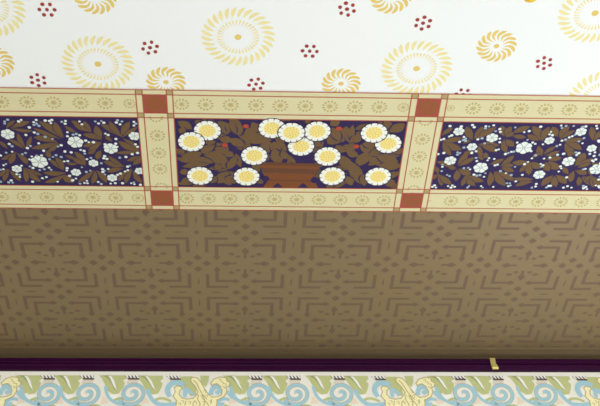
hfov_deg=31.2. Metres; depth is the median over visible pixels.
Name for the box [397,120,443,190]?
border strip
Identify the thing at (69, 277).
paper
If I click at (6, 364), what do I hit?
trim
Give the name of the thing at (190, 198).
border strip
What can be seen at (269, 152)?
panel
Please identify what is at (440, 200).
border strip
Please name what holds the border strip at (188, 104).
attached to the ceiling
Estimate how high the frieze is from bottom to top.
0.340 m
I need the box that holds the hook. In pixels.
[489,358,498,368]
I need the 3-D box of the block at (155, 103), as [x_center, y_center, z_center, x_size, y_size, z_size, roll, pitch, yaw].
[-0.316,-0.216,2.341,0.082,0.002,0.084,1,-43,-3]
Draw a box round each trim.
[0,346,599,358]
[0,358,599,371]
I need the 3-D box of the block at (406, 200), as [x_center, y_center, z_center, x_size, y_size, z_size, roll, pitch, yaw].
[0.269,-0.006,2.593,0.082,0.002,0.082,1,-43,-3]
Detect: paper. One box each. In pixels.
[0,0,599,95]
[0,208,599,347]
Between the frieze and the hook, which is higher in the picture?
the hook
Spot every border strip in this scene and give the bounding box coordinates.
[0,87,137,117]
[0,185,145,209]
[137,116,178,187]
[173,90,411,121]
[179,187,396,211]
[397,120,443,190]
[426,189,599,213]
[444,94,599,123]
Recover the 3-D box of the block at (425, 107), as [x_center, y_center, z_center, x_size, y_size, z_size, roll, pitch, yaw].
[0.282,-0.210,2.371,0.082,0.002,0.084,1,-43,-3]
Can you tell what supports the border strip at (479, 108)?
attached to the ceiling
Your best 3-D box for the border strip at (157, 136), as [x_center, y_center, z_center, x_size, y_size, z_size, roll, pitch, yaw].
[-0.323,-0.114,2.453,0.082,0.002,0.230,1,-43,-3]
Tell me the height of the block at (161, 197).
0.002 m
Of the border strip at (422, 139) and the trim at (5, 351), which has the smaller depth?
the border strip at (422, 139)
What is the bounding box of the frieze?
[0,371,599,405]
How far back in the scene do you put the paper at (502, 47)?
2.23 m
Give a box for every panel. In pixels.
[0,116,143,185]
[175,118,406,188]
[431,122,599,190]
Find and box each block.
[135,89,174,117]
[144,186,179,209]
[393,189,430,211]
[407,93,448,121]
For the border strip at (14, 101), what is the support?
attached to the ceiling
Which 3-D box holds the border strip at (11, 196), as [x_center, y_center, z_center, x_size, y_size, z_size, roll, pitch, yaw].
[-1.387,-0.022,2.511,2.038,0.002,0.082,1,-43,-3]
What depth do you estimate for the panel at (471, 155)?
2.49 m
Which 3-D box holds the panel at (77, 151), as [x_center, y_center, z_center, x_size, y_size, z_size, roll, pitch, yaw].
[-1.380,-0.124,2.400,2.046,0.002,0.229,1,-43,-3]

